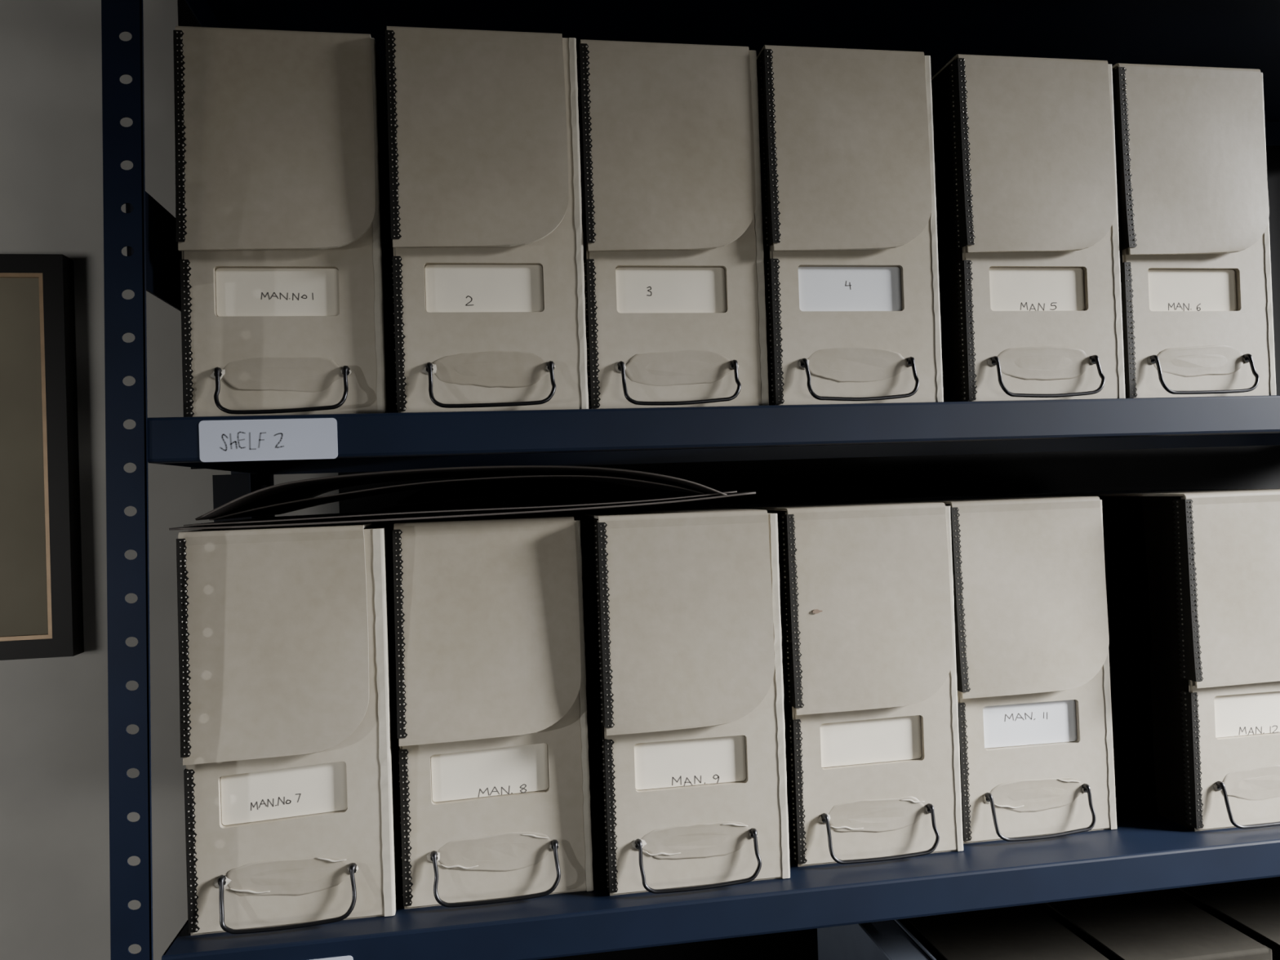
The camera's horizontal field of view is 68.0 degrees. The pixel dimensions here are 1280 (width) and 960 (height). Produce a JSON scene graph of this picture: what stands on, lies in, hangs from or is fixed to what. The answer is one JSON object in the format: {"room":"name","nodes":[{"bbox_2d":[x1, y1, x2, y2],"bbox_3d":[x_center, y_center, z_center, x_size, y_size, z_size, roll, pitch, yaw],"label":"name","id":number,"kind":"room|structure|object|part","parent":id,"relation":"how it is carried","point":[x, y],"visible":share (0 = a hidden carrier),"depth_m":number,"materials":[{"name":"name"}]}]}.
{"room":"archive storage room","nodes":[
{"label":"archive storage room","id":0,"kind":"room"},
{"bbox_2d":[0,0,339,959],"bbox_3d":[0.119,0.160,1.178,5.200,2.700,0.100,-2,-1,-9],"label":"wall","id":1,"kind":"structure","parent":0,"point":[55,873],"depth_m":1.02,"materials":[{"name":"paint"}]},
{"bbox_2d":[0,253,84,660],"bbox_3d":[-0.786,-0.020,0.970,0.381,0.419,0.027,-2,-1,-9],"label":"picture frame","id":2,"kind":"object","parent":1,"relation":"attached to","point":[42,609],"visible":1,"depth_m":0.98,"materials":[{"name":"black wood"}]},
{"bbox_3d":[0.415,1.532,-0.379,5.200,0.100,3.020,-2,-1,-9],"label":"floor","id":3,"kind":"structure","parent":0,"visible":0},
{"bbox_2d":[101,0,1279,959],"bbox_3d":[0.262,0.423,0.874,1.352,2.158,0.370,-2,-1,-9],"label":"shelving unit","id":4,"kind":"object","parent":3,"relation":"on","point":[812,452],"visible":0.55,"depth_m":0.71,"materials":[{"name":"blue paint"}]},
{"bbox_3d":[-0.316,0.473,0.594,0.024,2.090,0.002,-1,-1,-9],"label":"upright post","id":5,"kind":"part","parent":4,"relation":"part of","materials":[{"name":"blue metal"}]},
{"bbox_3d":[-0.369,0.479,0.909,0.024,2.090,0.027,-2,-1,-9],"label":"upright post","id":6,"kind":"part","parent":4,"relation":"part of","materials":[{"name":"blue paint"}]},
{"bbox_2d":[173,26,398,417],"bbox_3d":[-0.267,-0.175,0.772,0.134,0.271,0.268,-2,-1,-9],"label":"box","id":7,"kind":"object","parent":4,"relation":"on","point":[283,233],"visible":1,"depth_m":0.65,"materials":[{"name":"cardboard"}]},
{"bbox_3d":[-0.244,-0.061,0.646,0.090,0.033,0.015,-2,-1,-9],"label":"wire handle","id":8,"kind":"part","parent":7,"relation":"part of","materials":[{"name":"grey metal"}]},
{"bbox_2d":[176,520,404,935],"bbox_3d":[-0.257,0.168,0.758,0.134,0.267,0.268,-2,-1,-9],"label":"box","id":9,"kind":"object","parent":4,"relation":"on","point":[290,746],"visible":0.98,"depth_m":0.64,"materials":[{"name":"cardboard"}]},
{"bbox_3d":[-0.235,0.279,0.631,0.090,0.036,0.015,-2,-1,-9],"label":"wire handle","id":10,"kind":"part","parent":9,"relation":"part of","materials":[{"name":"grey metal"}]},
{"bbox_2d":[168,465,755,530],"bbox_3d":[-0.135,0.011,0.789,0.402,0.037,0.262,-2,-1,-9],"label":"document folder","id":11,"kind":"object","parent":9,"relation":"on","point":[290,496],"visible":1,"depth_m":0.72,"materials":[{"name":"black"}]},
{"bbox_2d":[384,26,588,413],"bbox_3d":[-0.126,-0.179,0.784,0.134,0.270,0.268,-2,-1,-9],"label":"box","id":12,"kind":"object","parent":4,"relation":"on","point":[486,230],"visible":1,"depth_m":0.66,"materials":[{"name":"cardboard"}]},
{"bbox_3d":[-0.103,-0.066,0.658,0.090,0.033,0.015,-2,-1,-9],"label":"wire handle","id":13,"kind":"part","parent":12,"relation":"part of","materials":[{"name":"grey metal"}]},
{"bbox_2d":[391,511,593,909],"bbox_3d":[-0.122,0.164,0.787,0.134,0.267,0.268,-2,-1,-9],"label":"box","id":14,"kind":"object","parent":4,"relation":"on","point":[491,700],"visible":0.98,"depth_m":0.67,"materials":[{"name":"cardboard"}]},
{"bbox_3d":[-0.101,0.274,0.661,0.090,0.036,0.016,-2,-1,-9],"label":"wire handle","id":15,"kind":"part","parent":14,"relation":"part of","materials":[{"name":"grey metal"}]},
{"bbox_2d":[576,39,768,408],"bbox_3d":[0.006,-0.183,0.811,0.134,0.269,0.268,-2,-1,-9],"label":"box","id":16,"kind":"object","parent":4,"relation":"on","point":[670,163],"visible":0.99,"depth_m":0.69,"materials":[{"name":"cardboard"}]},
{"bbox_3d":[0.029,-0.070,0.684,0.090,0.034,0.015,-2,-1,-9],"label":"wire handle","id":17,"kind":"part","parent":16,"relation":"part of","materials":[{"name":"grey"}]},
{"bbox_2d":[567,506,790,895],"bbox_3d":[0.019,0.159,0.798,0.134,0.267,0.268,-2,-1,-9],"label":"box","id":18,"kind":"object","parent":4,"relation":"on","point":[682,605],"visible":1,"depth_m":0.68,"materials":[{"name":"cardboard"}]},
{"bbox_3d":[0.042,0.270,0.671,0.090,0.036,0.015,-2,-1,-9],"label":"wire handle","id":19,"kind":"part","parent":18,"relation":"part of","materials":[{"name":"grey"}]},
{"bbox_3d":[0.206,-0.342,1.063,1.352,0.620,0.004,-2,-1,-9],"label":"panel","id":20,"kind":"part","parent":4,"relation":"part of","materials":[{"name":"blue metal"}]},
{"bbox_3d":[0.312,0.709,1.062,1.210,1.487,0.004,-2,-1,-9],"label":"panel","id":21,"kind":"part","parent":4,"relation":"part of","materials":[{"name":"blue metal"}]},
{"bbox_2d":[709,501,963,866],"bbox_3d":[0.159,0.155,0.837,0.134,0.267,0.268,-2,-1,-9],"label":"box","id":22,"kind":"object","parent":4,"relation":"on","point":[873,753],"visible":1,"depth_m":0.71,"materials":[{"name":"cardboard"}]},
{"bbox_3d":[0.181,0.265,0.711,0.090,0.035,0.015,-2,-1,-9],"label":"wire handle","id":23,"kind":"part","parent":22,"relation":"part of","materials":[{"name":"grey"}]},
{"bbox_2d":[756,44,943,405],"bbox_3d":[0.141,-0.187,0.828,0.134,0.268,0.268,-2,-1,-9],"label":"box","id":24,"kind":"object","parent":4,"relation":"on","point":[846,135],"visible":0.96,"depth_m":0.71,"materials":[{"name":"cardboard"}]},
{"bbox_3d":[0.163,-0.075,0.702,0.090,0.034,0.015,-2,-1,-9],"label":"wire handle","id":25,"kind":"part","parent":24,"relation":"part of","materials":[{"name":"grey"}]},
{"bbox_2d":[817,919,936,959],"bbox_3d":[0.221,0.535,0.861,0.038,0.268,0.226,-2,-1,-9],"label":"binder","id":26,"kind":"object","parent":4,"relation":"on","point":[890,940],"visible":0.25,"depth_m":0.85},
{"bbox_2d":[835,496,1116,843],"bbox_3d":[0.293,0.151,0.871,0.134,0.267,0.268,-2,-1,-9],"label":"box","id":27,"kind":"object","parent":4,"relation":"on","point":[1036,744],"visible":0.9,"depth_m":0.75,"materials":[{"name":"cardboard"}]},
{"bbox_3d":[0.315,0.261,0.745,0.090,0.036,0.015,-2,-1,-9],"label":"wire handle","id":28,"kind":"part","parent":27,"relation":"part of","materials":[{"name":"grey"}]},
{"bbox_2d":[897,904,1108,959],"bbox_3d":[0.312,0.533,0.880,0.134,0.267,0.268,-2,-1,-9],"label":"box","id":29,"kind":"object","parent":4,"relation":"on","point":[1022,932],"visible":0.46,"depth_m":0.83,"materials":[{"name":"grey cardboard"}]},
{"bbox_2d":[931,53,1125,401],"bbox_3d":[0.291,-0.192,0.854,0.134,0.268,0.268,-2,-1,-9],"label":"box","id":30,"kind":"object","parent":4,"relation":"on","point":[1024,153],"visible":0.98,"depth_m":0.73,"materials":[{"name":"cardboard"}]},
{"bbox_3d":[0.314,-0.079,0.727,0.090,0.034,0.015,-2,-1,-9],"label":"wire handle","id":31,"kind":"part","parent":30,"relation":"part of","materials":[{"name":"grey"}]},
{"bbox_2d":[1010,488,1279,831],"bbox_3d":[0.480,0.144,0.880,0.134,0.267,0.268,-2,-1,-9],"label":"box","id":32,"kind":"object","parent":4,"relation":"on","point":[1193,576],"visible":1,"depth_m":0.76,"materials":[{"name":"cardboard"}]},
{"bbox_3d":[0.502,0.255,0.754,0.090,0.036,0.015,-2,-1,-9],"label":"wire handle","id":33,"kind":"part","parent":32,"relation":"part of","materials":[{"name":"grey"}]},
{"bbox_2d":[1035,888,1272,959],"bbox_3d":[0.449,0.528,0.902,0.134,0.267,0.268,-2,-1,-9],"label":"box","id":34,"kind":"object","parent":4,"relation":"on","point":[1160,924],"visible":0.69,"depth_m":0.83,"materials":[{"name":"grey cardboard"}]},
{"bbox_2d":[1111,62,1276,398],"bbox_3d":[0.427,-0.196,0.879,0.134,0.268,0.268,-2,-1,-9],"label":"box","id":35,"kind":"object","parent":4,"relation":"on","point":[1193,206],"visible":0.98,"depth_m":0.76,"materials":[{"name":"cardboard"}]},
{"bbox_3d":[0.449,-0.084,0.753,0.090,0.033,0.015,-2,-1,-9],"label":"wire handle","id":36,"kind":"part","parent":35,"relation":"part of","materials":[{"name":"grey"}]},
{"bbox_2d":[1166,876,1279,959],"bbox_3d":[0.586,0.524,0.924,0.134,0.267,0.268,-2,-1,-9],"label":"box","id":37,"kind":"object","parent":4,"relation":"on","point":[1251,907],"visible":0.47,"depth_m":0.87,"materials":[{"name":"grey cardboard"}]}
]}

